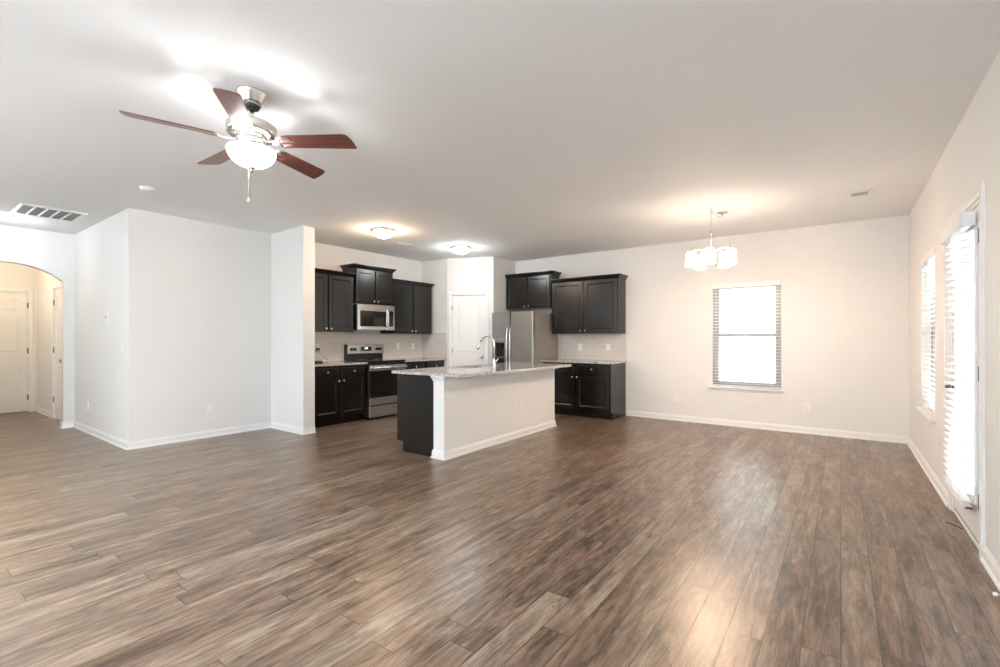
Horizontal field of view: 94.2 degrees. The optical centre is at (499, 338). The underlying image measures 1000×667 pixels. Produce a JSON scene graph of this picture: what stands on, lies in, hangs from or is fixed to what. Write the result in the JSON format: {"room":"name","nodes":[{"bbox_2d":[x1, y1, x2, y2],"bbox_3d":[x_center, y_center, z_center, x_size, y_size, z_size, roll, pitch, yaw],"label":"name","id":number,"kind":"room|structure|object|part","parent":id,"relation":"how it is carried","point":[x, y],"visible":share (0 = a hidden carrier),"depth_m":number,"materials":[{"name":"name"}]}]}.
{"room":"empty living room","nodes":[
{"label":"empty living room","id":0,"kind":"room"},
{"bbox_2d":[0,262,36,410],"bbox_3d":[-8.560,-0.115,7.562,0.150,2.740,1.670,0,0,36],"label":"wall","id":1,"kind":"structure","parent":0,"point":[12,275],"depth_m":8.01,"materials":[{"name":"paint"}]},
{"bbox_2d":[0,288,32,413],"bbox_3d":[-8.401,0.200,7.641,0.114,2.110,1.037,0,0,36],"label":"door","id":2,"kind":"structure","parent":1,"relation":"in","point":[16,305],"depth_m":7.91,"materials":[{"name":"white wood"}]},
{"bbox_2d":[0,225,74,421],"bbox_3d":[-7.109,-0.115,5.310,0.125,2.740,3.355,0,0,36],"label":"wall","id":3,"kind":"structure","parent":0,"point":[51,253],"depth_m":6.52,"materials":[{"name":"paint"}]},
{"bbox_2d":[62,421,73,428],"bbox_3d":[-6.098,1.211,6.561,0.024,0.088,0.141,0,0,36],"label":"baseboard","id":4,"kind":"structure","parent":3,"relation":"attached to","point":[69,424],"depth_m":6.56,"materials":[{"name":"white wood"}]},
{"bbox_2d":[37,208,140,441],"bbox_3d":[-6.109,-0.115,6.728,4.790,2.740,0.115,0,0,36],"label":"wall","id":5,"kind":"structure","parent":0,"point":[107,252],"depth_m":5.82,"materials":[{"name":"paint"}]},
{"bbox_2d":[35,406,51,417],"bbox_3d":[-7.599,1.211,7.735,1.195,0.088,0.024,0,0,36],"label":"baseboard","id":6,"kind":"structure","parent":5,"relation":"attached to","point":[43,411],"depth_m":7.69,"materials":[{"name":"white wood"}]},
{"bbox_2d":[52,282,60,419],"bbox_3d":[-6.748,0.198,7.117,0.890,2.115,0.114,0,0,36],"label":"door","id":7,"kind":"structure","parent":5,"relation":"in","point":[56,288],"depth_m":7.31,"materials":[{"name":"white wood"}]},
{"bbox_2d":[73,421,127,449],"bbox_3d":[-5.136,1.211,5.929,2.324,0.088,0.024,0,0,36],"label":"baseboard","id":8,"kind":"structure","parent":5,"relation":"attached to","point":[118,442],"depth_m":5.81,"materials":[{"name":"white wood"}]},
{"bbox_2d":[105,313,109,324],"bbox_3d":[-4.793,-0.240,5.673,0.100,0.140,0.030,0,0,36],"label":"thermostat","id":9,"kind":"object","parent":5,"relation":"attached to","point":[107,316],"visible":1,"depth_m":5.65,"materials":[{"name":"white plastic"}]},
{"bbox_2d":[141,210,421,439],"bbox_3d":[-2.566,-0.115,7.611,0.120,2.740,5.500,0,0,36],"label":"wall","id":10,"kind":"structure","parent":0,"point":[206,287],"depth_m":5.92,"materials":[{"name":"paint"}]},
{"bbox_2d":[126,421,270,449],"bbox_3d":[-3.725,1.211,5.908,0.024,0.088,1.659,0,0,36],"label":"baseboard","id":11,"kind":"structure","parent":10,"relation":"attached to","point":[131,445],"depth_m":5.79,"materials":[{"name":"white wood"}]},
{"bbox_2d":[207,404,212,413],"bbox_3d":[-3.712,0.897,5.939,0.008,0.114,0.070,0,0,36],"label":"outlet","id":12,"kind":"object","parent":10,"relation":"attached to","point":[209,407],"visible":1,"depth_m":5.94,"materials":[{"name":"white plastic"}]},
{"bbox_2d":[315,268,355,332],"bbox_3d":[-2.688,-0.567,7.039,0.354,0.930,0.933,0,0,36],"label":"upper cabinet","id":13,"kind":"object","parent":10,"relation":"attached to","point":[334,290],"visible":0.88,"depth_m":7.04,"materials":[{"name":"brown wood"}]},
{"bbox_3d":[-2.715,-0.541,6.772,0.019,0.845,0.434,0,0,36],"label":"cabinet door","id":14,"kind":"part","parent":13,"relation":"part of","materials":[{"name":"black wood"}]},
{"bbox_3d":[-2.574,-1.001,6.955,0.057,0.062,0.933,0,0,36],"label":"crown moulding","id":15,"kind":"part","parent":13,"relation":"part of","materials":[{"name":"black wood"}]},
{"bbox_3d":[-2.442,-0.541,7.145,0.019,0.845,0.434,0,0,36],"label":"cabinet door","id":16,"kind":"part","parent":13,"relation":"part of","materials":[{"name":"black wood"}]},
{"bbox_2d":[340,263,395,305],"bbox_3d":[-2.173,-0.872,7.717,0.384,0.627,0.861,0,0,36],"label":"upper cabinet","id":17,"kind":"object","parent":10,"relation":"attached to","point":[373,285],"visible":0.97,"depth_m":7.56,"materials":[{"name":"brown wood"}]},
{"bbox_3d":[-2.164,-0.846,7.473,0.019,0.542,0.354,0,0,36],"label":"cabinet door","id":18,"kind":"part","parent":17,"relation":"part of","materials":[{"name":"black wood"}]},
{"bbox_3d":[-2.173,-1.154,7.717,0.383,0.062,0.861,0,0,36],"label":"crown moulding","id":19,"kind":"part","parent":17,"relation":"part of","materials":[{"name":"black wood"}]},
{"bbox_2d":[354,304,394,330],"bbox_3d":[-2.142,-0.342,7.694,0.442,0.423,0.745,0,0,36],"label":"microwave","id":20,"kind":"object","parent":17,"relation":"attached to","point":[366,317],"visible":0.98,"depth_m":7.55,"materials":[{"name":"silver metal"}]},
{"bbox_3d":[-1.876,-0.344,7.735,0.063,0.324,0.022,0,0,36],"label":"handle","id":21,"kind":"part","parent":20,"relation":"part of","materials":[{"name":"metal"}]},
{"bbox_3d":[-1.853,-0.314,7.840,0.027,0.335,0.168,0,0,36],"label":"control panel","id":22,"kind":"part","parent":20,"relation":"part of","materials":[{"name":"metal"}]},
{"bbox_3d":[-1.938,-0.846,7.781,0.019,0.542,0.354,0,0,36],"label":"cabinet door","id":23,"kind":"part","parent":17,"relation":"part of","materials":[{"name":"black wood"}]},
{"bbox_2d":[315,332,421,361],"bbox_3d":[-2.323,0.148,7.833,0.009,0.519,2.778,0,0,36],"label":"backsplash","id":24,"kind":"structure","parent":10,"relation":"attached to","point":[331,344],"depth_m":7.92,"materials":[{"name":"tile"}]},
{"bbox_2d":[380,278,434,333],"bbox_3d":[-1.660,-0.560,8.442,0.354,0.944,1.008,0,0,36],"label":"upper cabinet","id":25,"kind":"object","parent":10,"relation":"attached to","point":[412,300],"visible":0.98,"depth_m":8.30,"materials":[{"name":"brown wood"}]},
{"bbox_3d":[-1.704,-0.534,8.151,0.019,0.859,0.450,0,0,36],"label":"cabinet door","id":26,"kind":"part","parent":25,"relation":"part of","materials":[{"name":"black wood"}]},
{"bbox_3d":[-1.662,-1.001,8.444,0.348,0.062,1.008,0,0,36],"label":"crown moulding","id":27,"kind":"part","parent":25,"relation":"part of","materials":[{"name":"black wood"}]},
{"bbox_3d":[-1.422,-0.534,8.536,0.019,0.859,0.450,0,0,36],"label":"cabinet door","id":28,"kind":"part","parent":25,"relation":"part of","materials":[{"name":"black wood"}]},
{"bbox_2d":[271,226,314,427],"bbox_3d":[-2.864,-0.115,6.405,0.825,2.740,0.163,0,0,36],"label":"wall","id":29,"kind":"structure","parent":0,"point":[292,250],"depth_m":6.24,"materials":[{"name":"paint"}]},
{"bbox_2d":[270,421,302,434],"bbox_3d":[-2.909,1.211,6.323,0.849,0.088,0.024,0,0,36],"label":"baseboard","id":30,"kind":"structure","parent":29,"relation":"attached to","point":[279,426],"depth_m":6.30,"materials":[{"name":"white wood"}]},
{"bbox_2d":[303,426,315,434],"bbox_3d":[-2.529,1.211,6.145,0.024,0.088,0.187,0,0,36],"label":"baseboard","id":31,"kind":"structure","parent":29,"relation":"attached to","point":[307,430],"depth_m":6.14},
{"bbox_2d":[422,256,514,366],"bbox_3d":[-0.605,-0.115,8.940,1.470,2.740,1.037,0,0,36],"label":"wall","id":32,"kind":"structure","parent":0,"point":[470,274],"depth_m":8.55,"materials":[{"name":"paint"}]},
{"bbox_2d":[422,333,446,360],"bbox_3d":[-1.242,0.148,8.758,0.638,0.519,0.008,0,0,36],"label":"backsplash","id":33,"kind":"structure","parent":32,"relation":"attached to","point":[434,345],"depth_m":8.75,"materials":[{"name":"tile"}]},
{"bbox_2d":[449,291,488,365],"bbox_3d":[-0.572,0.198,8.465,0.765,2.115,0.114,0,0,14],"label":"door","id":34,"kind":"structure","parent":32,"relation":"in","point":[468,311],"depth_m":8.49,"materials":[{"name":"white wood"}]},
{"bbox_2d":[0,411,999,666],"bbox_3d":[-2.599,1.330,5.503,12.700,0.150,9.600,0,0,36],"label":"floor","id":35,"kind":"structure","parent":0,"point":[625,541],"depth_m":2.79,"materials":[{"name":"brown wood"}]},
{"bbox_2d":[315,364,365,427],"bbox_3d":[-2.588,0.822,6.934,0.641,0.866,1.002,0,0,36],"label":"base cabinet","id":36,"kind":"object","parent":35,"relation":"on","point":[340,391],"visible":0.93,"depth_m":6.81,"materials":[{"name":"black wood"}]},
{"bbox_3d":[-2.468,0.482,6.623,0.023,0.143,0.422,0,0,36],"label":"drawer","id":37,"kind":"part","parent":36,"relation":"part of","materials":[{"name":"black wood"}]},
{"bbox_3d":[-2.470,0.852,6.624,0.019,0.556,0.422,0,0,36],"label":"cabinet door","id":38,"kind":"part","parent":36,"relation":"part of","materials":[{"name":"black wood"}]},
{"bbox_2d":[315,361,367,366],"bbox_3d":[-2.586,0.373,6.935,0.624,0.030,1.014,0,0,36],"label":"countertop","id":39,"kind":"structure","parent":36,"relation":"on","point":[333,363],"depth_m":6.87,"materials":[{"name":"stone"}]},
{"bbox_3d":[-2.202,0.482,6.986,0.023,0.143,0.422,0,0,36],"label":"drawer","id":40,"kind":"part","parent":36,"relation":"part of","materials":[{"name":"black wood"}]},
{"bbox_3d":[-2.204,0.852,6.987,0.019,0.556,0.422,0,0,36],"label":"cabinet door","id":41,"kind":"part","parent":36,"relation":"part of","materials":[{"name":"black wood"}]},
{"bbox_2d":[344,344,407,419],"bbox_3d":[-2.022,0.672,7.621,0.721,1.165,0.750,0,0,36],"label":"range","id":42,"kind":"object","parent":35,"relation":"on","point":[381,383],"visible":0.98,"depth_m":7.43,"materials":[{"name":"silver metal"}]},
{"bbox_3d":[-2.245,0.168,7.798,0.024,0.155,0.728,0,0,36],"label":"control panel","id":43,"kind":"part","parent":42,"relation":"part of","materials":[{"name":"metal"}]},
{"bbox_2d":[346,359,405,361],"bbox_3d":[-2.024,0.351,7.623,0.590,0.017,0.750,0,0,36],"label":"cooktop","id":44,"kind":"object","parent":42,"relation":"in","point":[355,360],"depth_m":7.52,"materials":[{"name":"black glass"}]},
{"bbox_3d":[-1.800,1.135,7.459,0.033,0.170,0.740,0,0,36],"label":"storage drawer","id":45,"kind":"part","parent":42,"relation":"part of","materials":[{"name":"metal"}]},
{"bbox_3d":[-1.801,0.723,7.459,0.031,0.615,0.740,0,0,36],"label":"oven door","id":46,"kind":"part","parent":42,"relation":"part of","materials":[{"name":"black glass"}]},
{"bbox_3d":[-1.786,0.710,7.449,0.004,0.420,0.736,0,0,36],"label":"door glass","id":47,"kind":"part","parent":42,"relation":"part of","materials":[{"name":"black glass"}]},
{"bbox_3d":[-1.757,0.455,7.427,0.065,0.035,0.684,0,0,36],"label":"handle","id":48,"kind":"part","parent":42,"relation":"part of","materials":[{"name":"metal"}]},
{"bbox_2d":[405,360,443,368],"bbox_3d":[-1.541,0.822,8.362,0.641,0.866,0.987,0,0,36],"label":"base cabinet","id":49,"kind":"object","parent":35,"relation":"on","point":[437,363],"visible":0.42,"depth_m":8.17,"materials":[{"name":"black wood"}]},
{"bbox_3d":[-1.459,0.482,8.000,0.023,0.143,0.460,0,0,36],"label":"drawer","id":50,"kind":"part","parent":49,"relation":"part of","materials":[{"name":"black wood"}]},
{"bbox_2d":[400,358,445,361],"bbox_3d":[-1.544,0.373,8.356,0.624,0.030,0.990,0,0,36],"label":"countertop","id":51,"kind":"structure","parent":49,"relation":"on","point":[407,359],"depth_m":8.27,"materials":[{"name":"stone"}]},
{"bbox_3d":[-1.171,0.482,8.393,0.023,0.143,0.460,0,0,36],"label":"drawer","id":52,"kind":"part","parent":49,"relation":"part of","materials":[{"name":"black wood"}]},
{"bbox_2d":[397,367,556,460],"bbox_3d":[-0.194,0.822,5.967,0.783,0.866,2.354,0,0,36],"label":"kitchen island","id":53,"kind":"object","parent":35,"relation":"on","point":[439,417],"visible":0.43,"depth_m":5.21,"materials":[{"name":"white paint"}]},
{"bbox_3d":[-0.926,0.822,5.093,0.573,0.866,0.019,0,0,36],"label":"panel","id":54,"kind":"part","parent":53,"relation":"part of","materials":[{"name":"black wood"}]},
{"bbox_2d":[392,362,570,377],"bbox_3d":[-0.113,0.373,5.911,1.063,0.030,2.370,0,0,36],"label":"island countertop","id":55,"kind":"structure","parent":53,"relation":"on","point":[462,371],"depth_m":5.44,"materials":[{"name":"stone"}]},
{"bbox_2d":[476,335,497,366],"bbox_3d":[-0.159,0.155,5.959,0.352,0.406,0.060,0,0,31],"label":"faucet","id":56,"kind":"object","parent":55,"relation":"on","point":[483,337],"visible":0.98,"depth_m":5.90,"materials":[{"name":"silver metal"}]},
{"bbox_3d":[-0.160,0.106,5.964,0.224,0.308,0.024,0,0,34],"label":"spout","id":57,"kind":"part","parent":56,"relation":"part of","materials":[{"name":"silver metal"}]},
{"bbox_3d":[0.041,0.418,5.795,0.200,0.057,2.354,0,0,36],"label":"crown moulding","id":58,"kind":"part","parent":53,"relation":"part of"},
{"bbox_3d":[0.041,1.211,5.795,0.200,0.088,2.354,0,0,36],"label":"baseboard","id":59,"kind":"part","parent":53,"relation":"part of","materials":[{"name":"white wood"}]},
{"bbox_2d":[492,311,556,362],"bbox_3d":[0.422,0.398,8.203,0.838,1.715,0.890,0,0,36],"label":"refrigerator","id":60,"kind":"object","parent":35,"relation":"on","point":[524,336],"visible":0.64,"depth_m":7.89,"materials":[{"name":"grey metal"}]},
{"bbox_3d":[0.005,0.028,8.073,0.210,0.074,0.054,0,0,36],"label":"dispenser panel","id":61,"kind":"part","parent":60,"relation":"part of","materials":[{"name":"metal"}]},
{"bbox_3d":[0.037,0.352,8.069,0.376,1.625,0.078,0,0,36],"label":"freezer door","id":62,"kind":"part","parent":60,"relation":"part of","materials":[{"name":"metal"}]},
{"bbox_3d":[0.124,0.219,7.919,0.025,0.849,0.079,0,0,36],"label":"handle","id":63,"kind":"part","parent":60,"relation":"part of","materials":[{"name":"metal"}]},
{"bbox_2d":[543,362,625,419],"bbox_3d":[1.382,0.822,7.714,1.205,0.866,0.661,0,0,36],"label":"base cabinet","id":64,"kind":"object","parent":35,"relation":"on","point":[581,389],"visible":0.88,"depth_m":7.39,"materials":[{"name":"black wood"}]},
{"bbox_3d":[0.970,0.482,7.656,0.568,0.143,0.023,0,0,36],"label":"drawer","id":65,"kind":"part","parent":64,"relation":"part of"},
{"bbox_3d":[0.971,0.852,7.658,0.568,0.556,0.019,0,0,36],"label":"cabinet door","id":66,"kind":"part","parent":64,"relation":"part of","materials":[{"name":"black wood"}]},
{"bbox_2d":[541,359,626,363],"bbox_3d":[1.383,0.373,7.713,1.257,0.030,0.644,0,0,36],"label":"countertop","id":67,"kind":"structure","parent":64,"relation":"on","point":[550,360],"depth_m":7.53,"materials":[{"name":"stone"}]},
{"bbox_3d":[1.451,0.482,7.303,0.568,0.143,0.023,0,0,36],"label":"drawer","id":68,"kind":"part","parent":64,"relation":"part of","materials":[{"name":"black wood"}]},
{"bbox_3d":[1.452,0.852,7.305,0.568,0.556,0.019,0,0,36],"label":"cabinet door","id":69,"kind":"part","parent":64,"relation":"part of","materials":[{"name":"black wood"}]},
{"bbox_2d":[0,0,999,261],"bbox_3d":[-2.599,-1.560,5.503,12.700,0.150,9.600,0,0,36],"label":"ceiling","id":70,"kind":"structure","parent":0,"point":[513,130],"depth_m":3.05,"materials":[{"name":"paint"}]},
{"bbox_2d":[9,203,87,222],"bbox_3d":[-5.309,-1.478,5.468,0.630,0.012,0.570,0,0,36],"label":"ceiling vent","id":71,"kind":"object","parent":70,"relation":"in","point":[21,208],"visible":1,"depth_m":5.45,"materials":[{"name":"white metal"}]},
{"bbox_2d":[139,186,156,192],"bbox_3d":[-3.466,-1.466,4.574,0.144,0.038,0.144,0,0,36],"label":"smoke detector","id":72,"kind":"object","parent":70,"relation":"attached to","point":[147,189],"visible":1,"depth_m":4.54,"materials":[{"name":"white plastic"}]},
{"bbox_2d":[119,86,356,203],"bbox_3d":[-1.540,-1.149,2.823,1.151,0.670,1.187,0,0,36],"label":"ceiling fan","id":73,"kind":"object","parent":70,"relation":"hanging from","point":[252,135],"visible":1,"depth_m":2.75,"materials":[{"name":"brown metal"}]},
{"bbox_3d":[-1.831,-1.191,2.575,0.430,0.036,0.130,0,0,-37],"label":"blade","id":74,"kind":"part","parent":73,"relation":"part of","materials":[{"name":"brown wood"}]},
{"bbox_3d":[-1.826,-1.191,3.046,0.427,0.036,0.131,0,0,36],"label":"blade","id":75,"kind":"part","parent":73,"relation":"part of","materials":[{"name":"brown wood"}]},
{"bbox_3d":[-1.381,-1.191,2.421,0.130,0.036,0.430,0,0,-19],"label":"blade","id":76,"kind":"part","parent":73,"relation":"part of","materials":[{"name":"brown wood"}]},
{"bbox_3d":[-1.500,-1.088,2.808,0.268,0.100,0.268,0,0,36],"label":"lamp shade","id":77,"kind":"part","parent":73,"relation":"part of","materials":[{"name":"white glass"}]},
{"bbox_3d":[-1.369,-1.191,3.190,0.130,0.036,0.430,0,0,17],"label":"blade","id":78,"kind":"part","parent":73,"relation":"part of","materials":[{"name":"brown wood"}]},
{"bbox_3d":[-1.096,-1.191,2.801,0.430,0.036,0.130,0,0,-1],"label":"blade","id":79,"kind":"part","parent":73,"relation":"part of","materials":[{"name":"brown wood"}]},
{"bbox_2d":[370,227,395,237],"bbox_3d":[-1.593,-1.429,6.333,0.338,0.110,0.338,0,0,36],"label":"ceiling light","id":80,"kind":"object","parent":70,"relation":"attached to","point":[381,232],"visible":1,"depth_m":6.24,"materials":[{"name":"white glass"}]},
{"bbox_3d":[-1.593,-1.417,6.333,0.274,0.085,0.274,0,0,36],"label":"lamp shade","id":81,"kind":"part","parent":80,"relation":"part of","materials":[{"name":"white glass"}]},
{"bbox_2d":[392,241,410,245],"bbox_3d":[-1.536,-1.481,7.240,0.150,0.007,0.300,0,0,36],"label":"ceiling vent","id":82,"kind":"object","parent":70,"relation":"in","point":[397,242],"visible":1,"depth_m":7.20,"materials":[{"name":"white metal"}]},
{"bbox_2d":[450,245,470,253],"bbox_3d":[-0.637,-1.429,7.536,0.338,0.110,0.338,0,0,36],"label":"ceiling light","id":83,"kind":"object","parent":70,"relation":"attached to","point":[458,249],"visible":1,"depth_m":7.44,"materials":[{"name":"white glass"}]},
{"bbox_3d":[-0.637,-1.417,7.536,0.274,0.085,0.274,0,0,36],"label":"lamp shade","id":84,"kind":"part","parent":83,"relation":"part of","materials":[{"name":"white glass"}]},
{"bbox_2d":[685,208,736,268],"bbox_3d":[2.381,-1.157,5.275,0.521,0.656,0.527,0,0,9],"label":"chandelier","id":85,"kind":"object","parent":70,"relation":"hanging from","point":[727,257],"visible":1,"depth_m":5.26,"materials":[{"name":"silver metal"}]},
{"bbox_3d":[2.186,-0.910,5.311,0.124,0.162,0.124,0,0,36],"label":"lamp shade","id":86,"kind":"part","parent":85,"relation":"part of","materials":[{"name":"white glass"}]},
{"bbox_3d":[2.368,-0.910,5.481,0.124,0.162,0.124,0,0,36],"label":"lamp shade","id":87,"kind":"part","parent":85,"relation":"part of","materials":[{"name":"white glass"}]},
{"bbox_3d":[2.291,-0.910,5.085,0.124,0.162,0.124,0,0,36],"label":"lamp shade","id":88,"kind":"part","parent":85,"relation":"part of","materials":[{"name":"white glass"}]},
{"bbox_3d":[2.394,-1.234,5.271,0.022,0.453,0.022,0,0,36],"label":"stem","id":89,"kind":"part","parent":85,"relation":"part of","materials":[{"name":"silver metal"}]},
{"bbox_3d":[2.586,-0.910,5.361,0.124,0.162,0.124,0,0,36],"label":"lamp shade","id":90,"kind":"part","parent":85,"relation":"part of","materials":[{"name":"white glass"}]},
{"bbox_3d":[2.538,-0.910,5.116,0.124,0.162,0.124,0,0,36],"label":"lamp shade","id":91,"kind":"part","parent":85,"relation":"part of","materials":[{"name":"white glass"}]},
{"bbox_2d":[845,189,874,197],"bbox_3d":[3.667,-1.481,4.739,0.230,0.007,0.220,0,0,36],"label":"ceiling vent","id":92,"kind":"object","parent":70,"relation":"in","point":[868,191],"visible":1,"depth_m":4.72,"materials":[{"name":"white metal"}]},
{"bbox_2d":[515,215,908,435],"bbox_3d":[2.031,-0.115,7.749,7.530,2.740,0.160,0,0,36],"label":"wall","id":93,"kind":"structure","parent":0,"point":[845,285],"depth_m":6.23,"materials":[{"name":"paint"}]},
{"bbox_2d":[505,270,561,310],"bbox_3d":[0.595,-0.865,8.478,1.002,0.650,0.359,0,0,36],"label":"upper cabinet","id":94,"kind":"object","parent":93,"relation":"attached to","point":[530,290],"visible":0.99,"depth_m":8.34,"materials":[{"name":"brown wood"}]},
{"bbox_3d":[0.303,-0.840,8.520,0.446,0.565,0.019,0,0,36],"label":"cabinet door","id":95,"kind":"part","parent":94,"relation":"part of","materials":[{"name":"black wood"}]},
{"bbox_3d":[0.597,-1.159,8.480,1.002,0.062,0.353,0,0,36],"label":"crown moulding","id":96,"kind":"part","parent":94,"relation":"part of","materials":[{"name":"black wood"}]},
{"bbox_3d":[0.686,-0.840,8.239,0.446,0.565,0.019,0,0,36],"label":"cabinet door","id":97,"kind":"part","parent":94,"relation":"part of","materials":[{"name":"black wood"}]},
{"bbox_2d":[551,273,627,333],"bbox_3d":[1.487,-0.558,7.824,1.256,0.947,0.359,0,0,36],"label":"upper cabinet","id":98,"kind":"object","parent":93,"relation":"attached to","point":[596,304],"visible":1,"depth_m":7.65,"materials":[{"name":"brown wood"}]},
{"bbox_3d":[1.144,-0.533,7.903,0.574,0.862,0.019,0,0,36],"label":"cabinet door","id":99,"kind":"part","parent":98,"relation":"part of","materials":[{"name":"black wood"}]},
{"bbox_3d":[1.489,-1.001,7.826,1.256,0.062,0.353,0,0,36],"label":"crown moulding","id":100,"kind":"part","parent":98,"relation":"part of","materials":[{"name":"black wood"}]},
{"bbox_3d":[1.629,-0.533,7.547,0.574,0.862,0.019,0,0,36],"label":"cabinet door","id":101,"kind":"part","parent":98,"relation":"part of","materials":[{"name":"black wood"}]},
{"bbox_2d":[559,334,625,360],"bbox_3d":[1.570,0.162,7.983,1.240,0.493,0.009,0,0,36],"label":"backsplash","id":102,"kind":"structure","parent":93,"relation":"attached to","point":[593,345],"depth_m":7.95,"materials":[{"name":"tile"}]},
{"bbox_2d":[674,394,677,401],"bbox_3d":[2.707,0.910,7.149,0.070,0.114,0.008,0,0,36],"label":"outlet","id":103,"kind":"object","parent":93,"relation":"attached to","point":[675,395],"visible":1,"depth_m":7.15,"materials":[{"name":"white plastic"}]},
{"bbox_2d":[708,285,784,393],"bbox_3d":[3.511,-0.032,6.634,0.965,1.557,0.188,0,0,36],"label":"window","id":104,"kind":"structure","parent":93,"relation":"in","point":[716,306],"depth_m":6.63,"materials":[{"name":"plastic"}]},
{"bbox_2d":[712,280,780,388],"bbox_3d":[3.492,-0.059,6.608,0.863,1.495,0.071,0,0,36],"label":"window blind","id":105,"kind":"object","parent":104,"relation":"attached to","point":[768,282],"visible":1,"depth_m":6.60,"materials":[{"name":"white plastic"}]},
{"bbox_3d":[3.239,-0.048,6.804,0.002,1.439,0.054,0,0,36],"label":"ladder cord","id":106,"kind":"part","parent":105,"relation":"part of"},
{"bbox_3d":[3.497,0.679,6.615,0.857,0.018,0.050,0,0,36],"label":"rail","id":107,"kind":"part","parent":105,"relation":"part of","materials":[{"name":"white plastic"}]},
{"bbox_3d":[3.553,-0.404,6.692,0.805,0.742,0.025,0,0,36],"label":"sash","id":108,"kind":"part","parent":104,"relation":"part of","materials":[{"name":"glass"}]},
{"bbox_3d":[3.536,0.293,6.668,0.805,0.734,0.027,0,0,36],"label":"sash","id":109,"kind":"part","parent":104,"relation":"part of","materials":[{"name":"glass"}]},
{"bbox_2d":[627,410,908,443],"bbox_3d":[3.485,1.211,6.569,3.470,0.088,0.024,0,0,36],"label":"baseboard","id":110,"kind":"structure","parent":93,"relation":"attached to","point":[745,424],"depth_m":6.34,"materials":[{"name":"white wood"}]},
{"bbox_2d":[804,403,809,411],"bbox_3d":[4.065,0.902,6.153,0.070,0.114,0.008,0,0,36],"label":"outlet","id":111,"kind":"object","parent":93,"relation":"attached to","point":[806,405],"visible":1,"depth_m":6.15,"materials":[{"name":"white plastic"}]},
{"bbox_2d":[909,51,999,564],"bbox_3d":[2.273,-0.115,1.848,0.160,2.740,9.070,0,0,36],"label":"wall","id":112,"kind":"structure","parent":0,"point":[971,156],"depth_m":3.26,"materials":[{"name":"paint"}]},
{"bbox_2d":[915,283,935,424],"bbox_3d":[4.083,-0.032,4.356,0.188,1.557,0.965,0,0,36],"label":"window","id":113,"kind":"structure","parent":112,"relation":"in","point":[922,410],"depth_m":4.63,"materials":[{"name":"plastic"}]},
{"bbox_2d":[920,246,934,415],"bbox_3d":[4.059,-0.059,4.374,0.065,1.495,0.863,0,0,36],"label":"window blind","id":114,"kind":"object","parent":113,"relation":"attached to","point":[929,258],"visible":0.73,"depth_m":4.48,"materials":[{"name":"white plastic"}]},
{"bbox_3d":[4.252,-0.048,4.628,0.054,1.439,0.002,0,0,36],"label":"ladder cord","id":115,"kind":"part","parent":114,"relation":"part of","materials":[{"name":"white fabric"}]},
{"bbox_3d":[4.064,0.679,4.370,0.050,0.018,0.857,0,0,36],"label":"rail","id":116,"kind":"part","parent":114,"relation":"part of","materials":[{"name":"white plastic"}]},
{"bbox_3d":[4.128,-0.058,4.323,0.075,1.505,0.875,0,0,36],"label":"frame","id":117,"kind":"part","parent":113,"relation":"part of","materials":[{"name":"wood"}]},
{"bbox_3d":[4.117,0.293,4.331,0.027,0.734,0.805,0,0,36],"label":"sash","id":118,"kind":"part","parent":113,"relation":"part of","materials":[{"name":"plastic"}]},
{"bbox_2d":[907,437,947,506],"bbox_3d":[4.111,1.211,4.509,0.024,0.088,2.605,0,0,36],"label":"baseboard","id":119,"kind":"structure","parent":112,"relation":"attached to","point":[939,487],"depth_m":4.17,"materials":[{"name":"white wood"}]},
{"bbox_2d":[945,180,984,557],"bbox_3d":[3.082,0.176,3.013,0.214,2.157,1.019,0,0,36],"label":"door","id":120,"kind":"structure","parent":112,"relation":"in","point":[973,521],"depth_m":2.87,"materials":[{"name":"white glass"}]},
{"bbox_2d":[940,211,974,509],"bbox_3d":[3.010,0.131,3.066,0.068,1.791,0.681,0,0,36],"label":"door blind","id":121,"kind":"object","parent":120,"relation":"attached to","point":[954,234],"visible":1,"depth_m":2.96,"materials":[{"name":"white plastic"}]},
{"bbox_3d":[3.158,0.142,3.264,0.054,1.735,0.002,0,0,36],"label":"ladder cord","id":122,"kind":"part","parent":121,"relation":"part of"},
{"bbox_3d":[3.012,1.017,3.065,0.050,0.018,0.663,0,0,36],"label":"rail","id":123,"kind":"part","parent":121,"relation":"part of","materials":[{"name":"white plastic"}]},
{"bbox_3d":[2.865,0.142,2.865,0.054,1.735,0.002,0,0,36],"label":"ladder cord","id":124,"kind":"part","parent":121,"relation":"part of","materials":[{"name":"white fabric"}]},
{"bbox_3d":[3.044,0.145,3.041,0.010,1.700,0.639,0,0,36],"label":"lite frame","id":125,"kind":"part","parent":120,"relation":"part of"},
{"bbox_2d":[980,545,999,591],"bbox_3d":[1.154,1.211,0.478,0.024,0.088,5.335,0,0,36],"label":"baseboard","id":126,"kind":"structure","parent":112,"relation":"attached to","point":[990,564],"depth_m":2.47,"materials":[{"name":"white wood"}]}
]}

